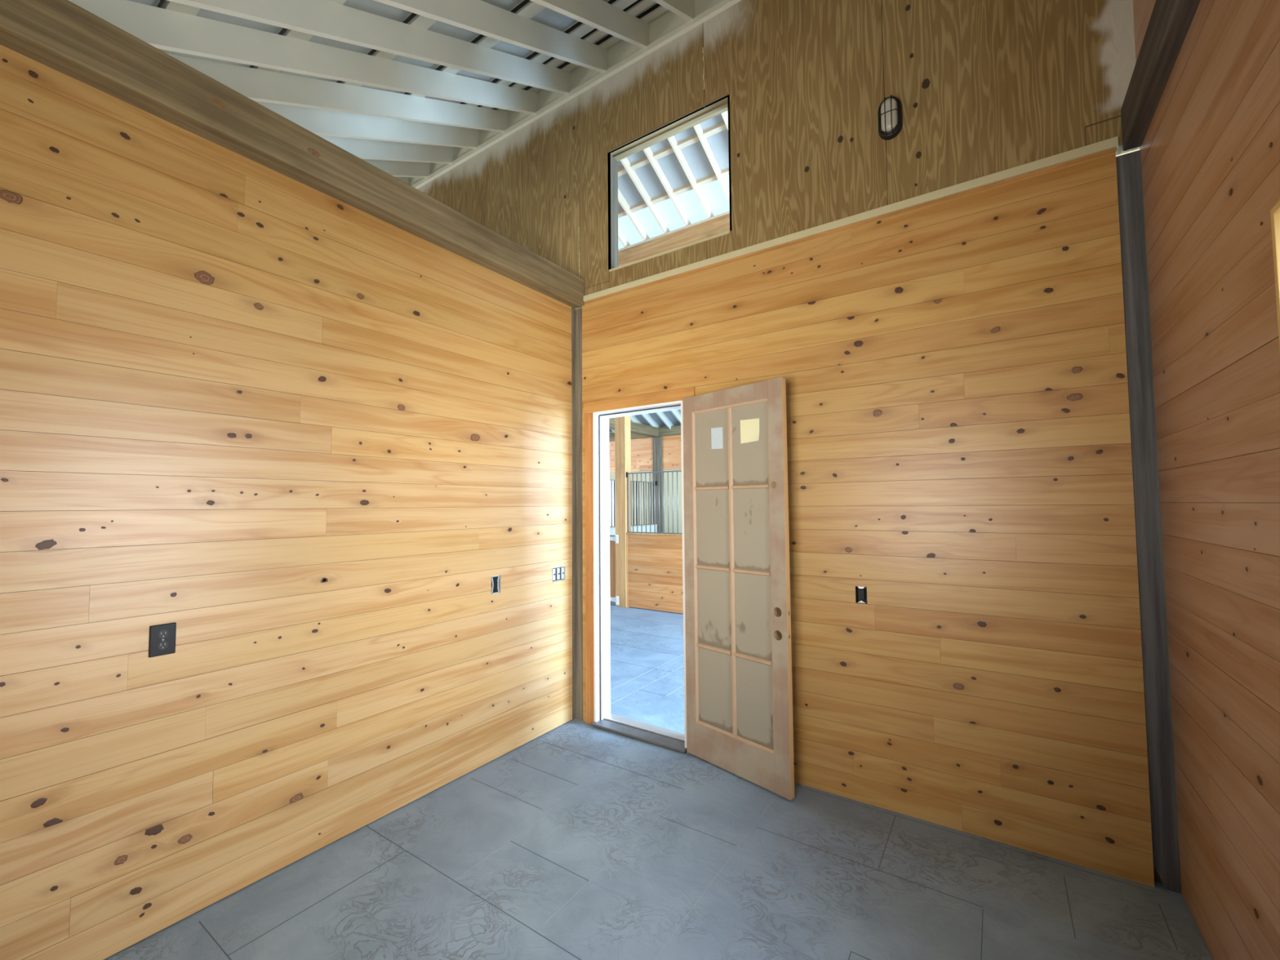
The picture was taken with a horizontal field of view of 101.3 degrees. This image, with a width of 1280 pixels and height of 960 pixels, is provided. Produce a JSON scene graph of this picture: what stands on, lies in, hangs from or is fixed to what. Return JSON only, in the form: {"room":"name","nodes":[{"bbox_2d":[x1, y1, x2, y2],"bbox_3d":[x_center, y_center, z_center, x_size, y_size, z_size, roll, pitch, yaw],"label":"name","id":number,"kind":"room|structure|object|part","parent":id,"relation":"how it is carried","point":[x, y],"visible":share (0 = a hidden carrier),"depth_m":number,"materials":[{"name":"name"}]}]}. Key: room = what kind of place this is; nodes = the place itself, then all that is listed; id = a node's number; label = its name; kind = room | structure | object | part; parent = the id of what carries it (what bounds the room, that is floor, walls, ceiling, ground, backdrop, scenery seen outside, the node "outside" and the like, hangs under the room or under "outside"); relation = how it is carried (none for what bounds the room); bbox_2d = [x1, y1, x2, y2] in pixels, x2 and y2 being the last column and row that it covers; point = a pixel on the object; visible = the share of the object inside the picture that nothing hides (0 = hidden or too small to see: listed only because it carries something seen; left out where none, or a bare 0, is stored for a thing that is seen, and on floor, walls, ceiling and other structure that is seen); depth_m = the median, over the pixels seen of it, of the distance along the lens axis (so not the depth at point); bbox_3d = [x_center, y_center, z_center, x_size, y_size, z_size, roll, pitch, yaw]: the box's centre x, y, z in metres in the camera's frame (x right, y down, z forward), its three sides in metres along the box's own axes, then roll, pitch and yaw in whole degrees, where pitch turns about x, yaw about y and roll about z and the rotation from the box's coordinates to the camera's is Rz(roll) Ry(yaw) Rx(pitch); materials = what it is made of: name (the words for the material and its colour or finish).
{"room":"farm building","nodes":[
{"label":"farm building","id":0,"kind":"room"},
{"bbox_2d":[0,44,572,959],"bbox_3d":[-1.644,0.181,2.807,0.136,3.373,3.684,-2,-3,34],"label":"wall","id":1,"kind":"structure","parent":0,"point":[250,409],"depth_m":2.37,"materials":[{"name":"brown wood"}]},
{"bbox_2d":[148,622,176,657],"bbox_3d":[-1.970,0.659,2.167,0.010,0.127,0.083,-2,-3,34],"label":"wall outlet","id":2,"kind":"object","parent":1,"relation":"attached to","point":[162,637],"visible":1,"depth_m":2.16,"materials":[{"name":"black plastic"}]},
{"bbox_2d":[157,640,168,649],"bbox_3d":[-1.967,0.682,2.164,0.002,0.037,0.033,-2,-3,34],"label":"receptacle","id":3,"kind":"object","parent":2,"relation":"attached to","point":[162,645],"depth_m":2.16,"materials":[{"name":"black plastic"}]},
{"bbox_2d":[158,629,168,638],"bbox_3d":[-1.967,0.636,2.166,0.002,0.037,0.033,-2,-3,34],"label":"receptacle","id":4,"kind":"object","parent":2,"relation":"attached to","point":[162,633],"depth_m":2.17,"materials":[{"name":"black plastic"}]},
{"bbox_2d":[0,0,584,308],"bbox_3d":[-1.597,-1.615,2.873,0.236,0.218,3.720,-2,-3,34],"label":"timber beam","id":5,"kind":"structure","parent":1,"relation":"on","point":[63,36],"depth_m":2.38,"materials":[{"name":"brown wood"}]},
{"bbox_2d":[167,0,570,94],"bbox_3d":[-1.747,-2.469,2.787,0.037,2.233,4.082,-2,-3,34],"label":"rafter","id":6,"kind":"object","parent":5,"relation":"on","point":[326,19],"visible":1,"depth_m":3.13,"materials":[{"name":"white paint"}]},
{"bbox_2d":[491,574,500,594],"bbox_3d":[-1.016,0.722,3.636,0.052,0.126,0.082,-2,-3,34],"label":"outlet box","id":7,"kind":"object","parent":1,"relation":"attached to","point":[495,580],"visible":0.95,"depth_m":3.62,"materials":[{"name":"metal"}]},
{"bbox_2d":[491,576,497,592],"bbox_3d":[-1.006,0.722,3.627,0.022,0.110,0.050,-2,-3,34],"label":"receptacle","id":8,"kind":"object","parent":7,"relation":"attached to","point":[495,579],"depth_m":3.62,"materials":[{"name":"black plastic"}]},
{"bbox_2d":[552,565,564,582],"bbox_3d":[-0.660,0.742,4.152,0.063,0.108,0.151,-2,-3,34],"label":"switch box","id":9,"kind":"object","parent":1,"relation":"attached to","point":[558,573],"visible":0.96,"depth_m":4.15,"materials":[{"name":"plastic"}]},
{"bbox_2d":[552,568,555,580],"bbox_3d":[-0.679,0.739,4.100,0.034,0.093,0.043,-2,-3,34],"label":"switch","id":10,"kind":"object","parent":9,"relation":"attached to","point":[553,570],"depth_m":4.10,"materials":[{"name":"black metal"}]},
{"bbox_2d":[555,568,559,580],"bbox_3d":[-0.651,0.741,4.141,0.034,0.093,0.043,-2,-3,34],"label":"switch","id":11,"kind":"object","parent":9,"relation":"attached to","point":[557,570],"depth_m":4.14,"materials":[{"name":"white plastic"}]},
{"bbox_2d":[559,567,564,579],"bbox_3d":[-0.624,0.743,4.181,0.034,0.093,0.043,-2,-3,34],"label":"switch","id":12,"kind":"object","parent":9,"relation":"attached to","point":[561,569],"depth_m":4.18,"materials":[{"name":"white plastic"}]},
{"bbox_2d":[127,0,661,110],"bbox_3d":[-2.202,-2.571,3.008,8.418,2.172,4.294,-2,-3,34],"label":"ceiling","id":13,"kind":"structure","parent":0,"point":[548,17],"depth_m":3.46,"materials":[{"name":"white metal"}]},
{"bbox_2d":[159,0,200,53],"bbox_3d":[-2.477,-2.364,2.742,8.247,0.101,0.134,-2,-3,34],"label":"purlin","id":14,"kind":"object","parent":13,"relation":"attached to","point":[168,5],"visible":0.02,"depth_m":2.61,"materials":[{"name":"white paint"}]},
{"bbox_2d":[248,0,346,72],"bbox_3d":[-2.184,-2.608,3.189,8.247,0.101,0.134,-2,-3,34],"label":"purlin","id":15,"kind":"object","parent":13,"relation":"attached to","point":[289,33],"visible":0.02,"depth_m":3.06,"materials":[{"name":"white paint"}]},
{"bbox_2d":[335,13,437,86],"bbox_3d":[-1.896,-2.848,3.630,8.247,0.101,0.134,-2,-3,34],"label":"purlin","id":16,"kind":"object","parent":13,"relation":"attached to","point":[420,21],"visible":0.02,"depth_m":3.30,"materials":[{"name":"white paint"}]},
{"bbox_2d":[402,0,545,97],"bbox_3d":[-1.614,-3.083,4.061,8.247,0.101,0.134,-2,-3,34],"label":"purlin","id":17,"kind":"object","parent":13,"relation":"attached to","point":[531,9],"visible":0.02,"depth_m":3.63,"materials":[{"name":"white paint"}]},
{"bbox_2d":[457,0,637,106],"bbox_3d":[-1.325,-3.324,4.502,8.247,0.101,0.134,-2,-3,34],"label":"purlin","id":18,"kind":"object","parent":13,"relation":"attached to","point":[583,29],"visible":0.02,"depth_m":3.92,"materials":[{"name":"white paint"}]},
{"bbox_2d":[480,0,655,108],"bbox_3d":[-1.237,-3.398,4.637,8.247,0.088,0.110,-2,-3,34],"label":"purlin","id":19,"kind":"object","parent":13,"relation":"attached to","point":[642,5],"visible":0.02,"depth_m":4.02,"materials":[{"name":"white paint"}]},
{"bbox_2d":[490,2,668,111],"bbox_3d":[-1.131,-3.485,4.798,8.247,0.088,0.110,-2,-3,34],"label":"purlin","id":20,"kind":"object","parent":13,"relation":"attached to","point":[660,10],"visible":0.02,"depth_m":4.17,"materials":[{"name":"white paint"}]},
{"bbox_2d":[529,0,648,48],"bbox_3d":[-1.084,-2.496,2.339,0.037,2.233,4.082,-2,-3,34],"label":"rafter","id":21,"kind":"object","parent":13,"relation":"attached to","point":[600,15],"visible":1,"depth_m":3.60,"materials":[{"name":"white paint"}]},
{"bbox_2d":[608,409,680,432],"bbox_3d":[0.965,-2.113,10.933,12.078,2.095,4.142,-2,-3,34],"label":"ceiling","id":22,"kind":"structure","parent":0,"point":[669,415],"depth_m":12.60,"materials":[{"name":"grey metal"}]},
{"bbox_2d":[641,413,660,427],"bbox_3d":[-0.318,-1.969,11.759,0.037,2.230,4.081,-2,-3,34],"label":"rafter","id":23,"kind":"object","parent":22,"relation":"attached to","point":[649,419],"visible":0.02,"depth_m":12.55,"materials":[{"name":"white paint"}]},
{"bbox_2d":[608,435,682,533],"bbox_3d":[1.712,0.588,11.877,12.078,3.377,0.063,-2,-3,34],"label":"wall","id":24,"kind":"structure","parent":0,"point":[611,475],"depth_m":12.78,"materials":[{"name":"brown wood"}]},
{"bbox_2d":[608,478,614,526],"bbox_3d":[-1.095,0.603,13.795,1.379,1.257,0.085,-2,-3,34],"label":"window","id":25,"kind":"structure","parent":24,"relation":"in","point":[609,478],"depth_m":13.54,"materials":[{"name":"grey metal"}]},
{"bbox_2d":[608,425,680,441],"bbox_3d":[1.704,-1.207,11.973,12.078,0.214,0.161,-2,-3,34],"label":"timber beam","id":26,"kind":"structure","parent":24,"relation":"on","point":[675,430],"depth_m":12.65,"materials":[{"name":"brown wood"}]},
{"bbox_2d":[630,415,642,423],"bbox_3d":[-0.650,-1.956,11.984,0.037,2.230,4.081,-2,-3,34],"label":"rafter","id":27,"kind":"object","parent":26,"relation":"on","point":[633,418],"visible":0.02,"depth_m":12.70,"materials":[{"name":"white paint"}]},
{"bbox_2d":[655,411,674,429],"bbox_3d":[0.013,-1.982,11.535,0.037,2.230,4.081,-2,-3,34],"label":"rafter","id":28,"kind":"object","parent":26,"relation":"on","point":[662,415],"visible":0.02,"depth_m":12.34,"materials":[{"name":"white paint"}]},
{"bbox_2d":[671,409,680,422],"bbox_3d":[0.345,-1.996,11.311,0.037,2.230,4.081,-2,-3,34],"label":"rafter","id":29,"kind":"object","parent":26,"relation":"on","point":[676,412],"visible":0.02,"depth_m":12.02,"materials":[{"name":"white paint"}]},
{"bbox_2d":[105,601,1213,959],"bbox_3d":[0.102,2.082,6.247,20.740,0.123,11.834,-2,-3,34],"label":"floor","id":30,"kind":"structure","parent":0,"point":[580,841],"depth_m":2.40,"materials":[{"name":"concrete"}]},
{"bbox_2d":[571,307,582,719],"bbox_3d":[-0.521,0.249,4.354,0.162,3.367,0.129,-2,-3,34],"label":"post","id":31,"kind":"object","parent":30,"relation":"on","point":[576,314],"visible":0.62,"depth_m":4.32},
{"bbox_2d":[614,415,631,607],"bbox_3d":[-0.297,-0.447,9.088,0.220,5.209,0.171,-2,-3,34],"label":"timber post","id":32,"kind":"object","parent":30,"relation":"on","point":[622,424],"visible":0.46,"depth_m":8.98,"materials":[{"name":"brown wood"}]},
{"bbox_2d":[609,534,618,604],"bbox_3d":[-0.899,1.553,9.352,1.342,1.187,0.097,-2,-3,34],"label":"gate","id":33,"kind":"object","parent":32,"relation":"attached to","point":[613,539],"visible":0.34,"depth_m":9.06,"materials":[{"name":"brown wood"}]},
{"bbox_2d":[608,479,657,535],"bbox_3d":[-0.537,1.117,11.297,0.085,2.300,3.300,-2,-3,34],"label":"wall","id":34,"kind":"structure","parent":30,"relation":"on","point":[612,529],"depth_m":12.05,"materials":[{"name":"grey metal"}]},
{"bbox_3d":[-0.535,1.651,11.269,0.061,1.230,3.294,-2,-3,34],"label":"panel","id":35,"kind":"part","parent":34,"relation":"part of","materials":[{"name":"white"}]},
{"bbox_3d":[-0.540,1.023,11.299,0.085,0.026,3.294,-2,-3,34],"label":"cap rail","id":36,"kind":"part","parent":34,"relation":"part of","materials":[{"name":"white"}]},
{"bbox_2d":[626,470,683,613],"bbox_3d":[1.710,0.930,7.632,4.666,2.288,0.090,-2,-3,34],"label":"stall","id":37,"kind":"object","parent":30,"relation":"on","point":[654,560],"visible":0.28,"depth_m":8.58,"materials":[{"name":"brown wood"}]},
{"bbox_3d":[1.721,1.444,7.603,4.651,1.257,0.090,-2,-3,34],"label":"cap rail","id":38,"kind":"part","parent":37,"relation":"part of","materials":[{"name":"brown wood"}]},
{"bbox_2d":[627,470,682,533],"bbox_3d":[1.716,0.306,7.649,4.634,1.018,0.027,-2,-3,34],"label":"grille","id":39,"kind":"object","parent":37,"relation":"attached to","point":[628,532],"depth_m":8.66,"materials":[{"name":"grey metal"}]},
{"bbox_3d":[1.729,1.450,7.596,4.630,1.215,0.063,-2,-3,34],"label":"board panel","id":40,"kind":"part","parent":37,"relation":"part of","materials":[{"name":"brown wood"}]},
{"bbox_2d":[652,436,662,532],"bbox_3d":[0.472,0.640,12.737,0.250,3.374,0.173,-2,-3,34],"label":"timber post","id":41,"kind":"object","parent":30,"relation":"on","point":[657,441],"visible":0.41,"depth_m":12.68,"materials":[{"name":"wood"}]},
{"bbox_2d":[608,417,658,436],"bbox_3d":[-0.557,-1.217,11.407,0.207,0.214,3.307,-2,-3,34],"label":"timber beam","id":42,"kind":"structure","parent":41,"relation":"on","point":[635,428],"depth_m":12.09,"materials":[{"name":"beige wood"}]},
{"bbox_2d":[1115,150,1182,893],"bbox_3d":[2.401,0.135,2.441,0.172,3.367,0.146,-2,-3,34],"label":"post","id":43,"kind":"object","parent":30,"relation":"on","point":[1159,731],"visible":0.3,"depth_m":2.40,"materials":[{"name":"grey metal"}]},
{"bbox_2d":[617,110,728,211],"bbox_3d":[0.385,-4.761,5.875,16.958,1.133,3.977,-2,-3,34],"label":"ceiling","id":44,"kind":"structure","parent":0,"point":[695,154],"depth_m":7.73,"materials":[{"name":"grey metal"}]},
{"bbox_2d":[617,226,630,247],"bbox_3d":[-1.300,-4.568,7.643,0.032,1.273,4.538,-2,-3,34],"label":"rafter","id":45,"kind":"object","parent":44,"relation":"attached to","point":[622,238],"visible":0.02,"depth_m":9.08,"materials":[{"name":"white wood"}]},
{"bbox_2d":[617,188,649,240],"bbox_3d":[-0.965,-4.582,7.416,0.032,1.273,4.538,-2,-3,34],"label":"rafter","id":46,"kind":"object","parent":44,"relation":"attached to","point":[621,199],"visible":0.02,"depth_m":8.62,"materials":[{"name":"white wood"}]},
{"bbox_2d":[620,157,670,233],"bbox_3d":[-0.629,-4.595,7.189,0.032,1.273,4.538,-2,-3,34],"label":"rafter","id":47,"kind":"object","parent":44,"relation":"attached to","point":[626,164],"visible":0.1,"depth_m":8.20,"materials":[{"name":"white wood"}]},
{"bbox_2d":[643,146,691,226],"bbox_3d":[-0.293,-4.609,6.962,0.032,1.273,4.538,-2,-3,34],"label":"rafter","id":48,"kind":"object","parent":44,"relation":"attached to","point":[647,151],"visible":0.1,"depth_m":7.97,"materials":[{"name":"white wood"}]},
{"bbox_2d":[617,121,727,177],"bbox_3d":[0.107,-4.725,7.750,7.076,0.086,0.071,-2,-3,34],"label":"purlin","id":49,"kind":"object","parent":44,"relation":"attached to","point":[721,126],"visible":0.21,"depth_m":7.44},
{"bbox_2d":[617,167,728,217],"bbox_3d":[0.424,-4.444,8.202,7.076,0.086,0.071,-2,-3,34],"label":"purlin","id":50,"kind":"object","parent":44,"relation":"attached to","point":[725,172],"visible":0.29,"depth_m":8.08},
{"bbox_2d":[667,135,713,217],"bbox_3d":[0.043,-4.622,6.735,0.032,1.273,4.538,-2,-3,34],"label":"rafter","id":51,"kind":"object","parent":44,"relation":"attached to","point":[672,140],"visible":0.1,"depth_m":7.73,"materials":[{"name":"white wood"}]},
{"bbox_2d":[693,124,729,204],"bbox_3d":[0.379,-4.636,6.508,0.032,1.273,4.538,-2,-3,34],"label":"rafter","id":52,"kind":"object","parent":44,"relation":"attached to","point":[698,129],"visible":0.12,"depth_m":7.44,"materials":[{"name":"white wood"}]},
{"bbox_2d":[720,111,728,129],"bbox_3d":[0.715,-4.650,6.281,0.032,1.273,4.538,-2,-3,34],"label":"rafter","id":53,"kind":"object","parent":44,"relation":"attached to","point":[725,115],"visible":0.02,"depth_m":6.88,"materials":[{"name":"white wood"}]},
{"bbox_2d":[617,175,729,248],"bbox_3d":[1.761,-4.279,7.882,16.958,0.453,0.933,-2,-3,34],"label":"ceiling","id":54,"kind":"structure","parent":0,"point":[713,192],"depth_m":8.46,"materials":[{"name":"white"}]},
{"bbox_2d":[417,0,1154,887],"bbox_3d":[-1.016,-0.850,4.784,8.278,5.612,0.148,-2,-3,34],"label":"wall","id":55,"kind":"structure","parent":0,"point":[954,371],"depth_m":2.92,"materials":[{"name":"brown wood"}]},
{"bbox_2d":[408,0,741,188],"bbox_3d":[-1.096,-3.455,4.848,8.247,0.400,0.032,-2,-3,34],"label":"trim","id":56,"kind":"structure","parent":55,"relation":"attached to","point":[668,26],"depth_m":4.35,"materials":[{"name":"white paint"}]},
{"bbox_2d":[583,386,694,753],"bbox_3d":[0.010,0.635,4.000,1.016,2.555,0.214,-2,-3,34],"label":"door frame","id":57,"kind":"structure","parent":55,"relation":"in","point":[597,414],"depth_m":4.17,"materials":[{"name":"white wood"}]},
{"bbox_3d":[-0.003,1.894,3.900,0.827,0.028,0.122,-2,-3,34],"label":"sill","id":58,"kind":"part","parent":57,"relation":"part of","materials":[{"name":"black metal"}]},
{"bbox_2d":[682,377,794,799],"bbox_3d":[0.598,0.632,3.402,0.051,2.464,0.829,2,-4,-41],"label":"door leaf","id":59,"kind":"structure","parent":57,"relation":"attached to","point":[739,688],"depth_m":3.35,"materials":[{"name":"brown wood"}]},
{"bbox_3d":[0.487,-0.213,3.559,0.004,0.509,0.290,2,-4,-42],"label":"glass pane","id":60,"kind":"part","parent":59,"relation":"part of","materials":[{"name":"beige glass"}]},
{"bbox_3d":[0.492,0.323,3.533,0.004,0.507,0.290,2,-4,-42],"label":"glass pane","id":61,"kind":"part","parent":59,"relation":"part of","materials":[{"name":"beige glass"}]},
{"bbox_3d":[0.496,0.857,3.508,0.004,0.506,0.290,2,-4,-42],"label":"glass pane","id":62,"kind":"part","parent":59,"relation":"part of","materials":[{"name":"beige glass"}]},
{"bbox_3d":[0.500,1.384,3.482,0.004,0.493,0.290,2,-4,-42],"label":"glass pane","id":63,"kind":"part","parent":59,"relation":"part of","materials":[{"name":"beige glass"}]},
{"bbox_2d":[711,426,723,448],"bbox_3d":[0.517,-0.280,3.523,0.001,0.148,0.100,2,-4,-42],"label":"label sticker","id":64,"kind":"object","parent":59,"relation":"attached to","point":[717,439],"visible":1,"depth_m":3.52,"materials":[{"name":"white paper"}]},
{"bbox_3d":[0.587,-0.543,3.460,0.042,0.110,0.625,2,-4,-42],"label":"rail","id":65,"kind":"part","parent":59,"relation":"part of","materials":[{"name":"brown wood"}]},
{"bbox_3d":[0.605,1.751,3.350,0.042,0.224,0.625,2,-4,-42],"label":"rail","id":66,"kind":"part","parent":59,"relation":"part of","materials":[{"name":"brown wood"}]},
{"bbox_2d":[740,417,759,443],"bbox_3d":[0.693,-0.313,3.322,0.010,0.151,0.148,2,-4,-42],"label":"paper note","id":67,"kind":"object","parent":59,"relation":"attached to","point":[749,428],"visible":1,"depth_m":3.33,"materials":[{"name":"yellow paper"}]},
{"bbox_3d":[0.697,-0.226,3.325,0.004,0.509,0.275,2,-4,-42],"label":"glass pane","id":68,"kind":"part","parent":59,"relation":"part of","materials":[{"name":"beige glass"}]},
{"bbox_3d":[0.701,0.310,3.300,0.004,0.507,0.275,2,-4,-42],"label":"glass pane","id":69,"kind":"part","parent":59,"relation":"part of","materials":[{"name":"beige glass"}]},
{"bbox_3d":[0.706,0.844,3.274,0.004,0.506,0.275,2,-4,-42],"label":"glass pane","id":70,"kind":"part","parent":59,"relation":"part of","materials":[{"name":"beige glass"}]},
{"bbox_3d":[0.710,1.371,3.249,0.004,0.494,0.275,2,-4,-42],"label":"glass pane","id":71,"kind":"part","parent":59,"relation":"part of","materials":[{"name":"beige glass"}]},
{"bbox_2d":[607,93,731,271],"bbox_3d":[0.216,-2.189,3.990,1.074,1.009,0.126,-2,-3,34],"label":"window","id":72,"kind":"structure","parent":55,"relation":"in","point":[716,108],"depth_m":4.11,"materials":[{"name":"brown wood"}]},
{"bbox_2d":[583,136,1118,304],"bbox_3d":[0.881,-1.541,3.431,3.355,0.062,0.024,-2,-3,34],"label":"trim","id":73,"kind":"structure","parent":55,"relation":"attached to","point":[1109,145],"depth_m":3.05,"materials":[{"name":"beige wood"}]},
{"bbox_2d":[855,586,866,603],"bbox_3d":[1.307,0.671,3.088,0.062,0.094,0.050,-2,-3,34],"label":"outlet box","id":74,"kind":"object","parent":55,"relation":"attached to","point":[860,592],"visible":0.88,"depth_m":3.08,"materials":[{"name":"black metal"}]},
{"bbox_2d":[857,588,865,599],"bbox_3d":[1.300,0.670,3.077,0.034,0.062,0.023,-2,-3,34],"label":"receptacle","id":75,"kind":"object","parent":74,"relation":"attached to","point":[861,592],"depth_m":3.07,"materials":[{"name":"black plastic"}]},
{"bbox_2d":[877,94,902,140],"bbox_3d":[1.441,-2.105,3.035,0.127,0.232,0.090,-2,-3,34],"label":"lamp","id":76,"kind":"object","parent":55,"relation":"attached to","point":[890,123],"visible":1,"depth_m":3.01,"materials":[{"name":"white glass"}]},
{"bbox_2d":[880,97,897,133],"bbox_3d":[1.435,-2.105,3.027,0.089,0.194,0.046,-2,-3,34],"label":"diffuser","id":77,"kind":"object","parent":76,"relation":"attached to","point":[889,107],"depth_m":3.01,"materials":[{"name":"white glass"}]},
{"bbox_2d":[575,148,1139,309],"bbox_3d":[2.844,-3.678,7.053,19.638,0.927,0.049,-2,-3,34],"label":"wall","id":78,"kind":"structure","parent":0,"point":[720,224],"depth_m":8.56,"materials":[{"name":"brown wood"}]},
{"bbox_2d":[617,210,729,251],"bbox_3d":[1.746,-4.118,7.849,16.958,0.039,0.102,-2,-3,34],"label":"trim","id":79,"kind":"structure","parent":78,"relation":"on","point":[726,212],"depth_m":8.57,"materials":[{"name":"beige wood"}]},
{"bbox_2d":[1133,0,1279,959],"bbox_3d":[1.368,-1.026,0.853,0.148,5.551,3.745,-2,-3,34],"label":"wall","id":80,"kind":"structure","parent":0,"point":[1210,148],"depth_m":1.73,"materials":[{"name":"brown wood"}]},
{"bbox_2d":[1120,0,1200,151],"bbox_3d":[1.316,-1.726,0.905,0.173,0.205,3.723,-2,-3,34],"label":"timber beam","id":81,"kind":"structure","parent":80,"relation":"attached to","point":[1170,22],"depth_m":2.05,"materials":[{"name":"brown wood"}]},
{"bbox_2d":[1270,200,1279,350],"bbox_3d":[1.353,0.242,0.769,0.164,1.910,1.166,-2,-3,34],"label":"window","id":82,"kind":"structure","parent":80,"relation":"in","point":[1275,211],"depth_m":1.32,"materials":[{"name":"brown wood"}]},
{"bbox_3d":[-4.634,0.170,2.519,4.757,3.416,0.146,-2,-3,34],"label":"wall","id":83,"kind":"structure","parent":0,"visible":0},
{"bbox_2d":[68,0,537,114],"bbox_3d":[-2.079,-2.455,3.012,0.037,2.233,4.082,-2,-3,34],"label":"rafter","id":84,"kind":"object","parent":83,"relation":"on","point":[162,28],"visible":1,"depth_m":3.04,"materials":[{"name":"white paint"}]},
{"bbox_2d":[166,53,506,132],"bbox_3d":[-2.411,-2.442,3.236,0.037,2.233,4.082,-2,-3,34],"label":"rafter","id":85,"kind":"object","parent":83,"relation":"on","point":[257,85],"visible":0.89,"depth_m":3.69,"materials":[{"name":"white paint"}]},
{"bbox_2d":[255,101,479,148],"bbox_3d":[-2.743,-2.429,3.461,0.037,2.233,4.082,-2,-3,34],"label":"rafter","id":86,"kind":"object","parent":83,"relation":"on","point":[318,122],"visible":0.44,"depth_m":4.30,"materials":[{"name":"white paint"}]},
{"bbox_2d":[317,134,453,164],"bbox_3d":[-3.075,-2.415,3.685,0.037,2.233,4.082,-2,-3,34],"label":"rafter","id":87,"kind":"object","parent":83,"relation":"on","point":[363,148],"visible":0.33,"depth_m":4.86,"materials":[{"name":"white paint"}]},
{"bbox_2d":[362,159,430,177],"bbox_3d":[-3.406,-2.402,3.909,0.037,2.233,4.082,-2,-3,34],"label":"rafter","id":88,"kind":"object","parent":83,"relation":"attached to","point":[394,168],"visible":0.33,"depth_m":5.38,"materials":[{"name":"white paint"}]},
{"bbox_2d":[395,177,408,184],"bbox_3d":[-3.738,-2.389,4.134,0.037,2.233,4.082,-2,-3,34],"label":"rafter","id":89,"kind":"object","parent":83,"relation":"on","point":[405,180],"visible":0.11,"depth_m":5.82,"materials":[{"name":"white paint"}]},
{"bbox_3d":[-1.219,0.001,0.211,3.489,3.477,0.147,-2,-3,34],"label":"wall","id":90,"kind":"structure","parent":0,"visible":0},
{"bbox_2d":[373,0,607,72],"bbox_3d":[-1.415,-2.482,2.563,0.037,2.233,4.082,-2,-3,34],"label":"rafter","id":91,"kind":"object","parent":90,"relation":"attached to","point":[478,16],"visible":1,"depth_m":3.40,"materials":[{"name":"white paint"}]},
{"bbox_2d":[652,0,694,21],"bbox_3d":[-0.752,-2.509,2.114,0.037,2.233,4.082,-2,-3,34],"label":"rafter","id":92,"kind":"object","parent":90,"relation":"attached to","point":[685,9],"visible":1,"depth_m":3.68,"materials":[{"name":"white paint"}]}
]}

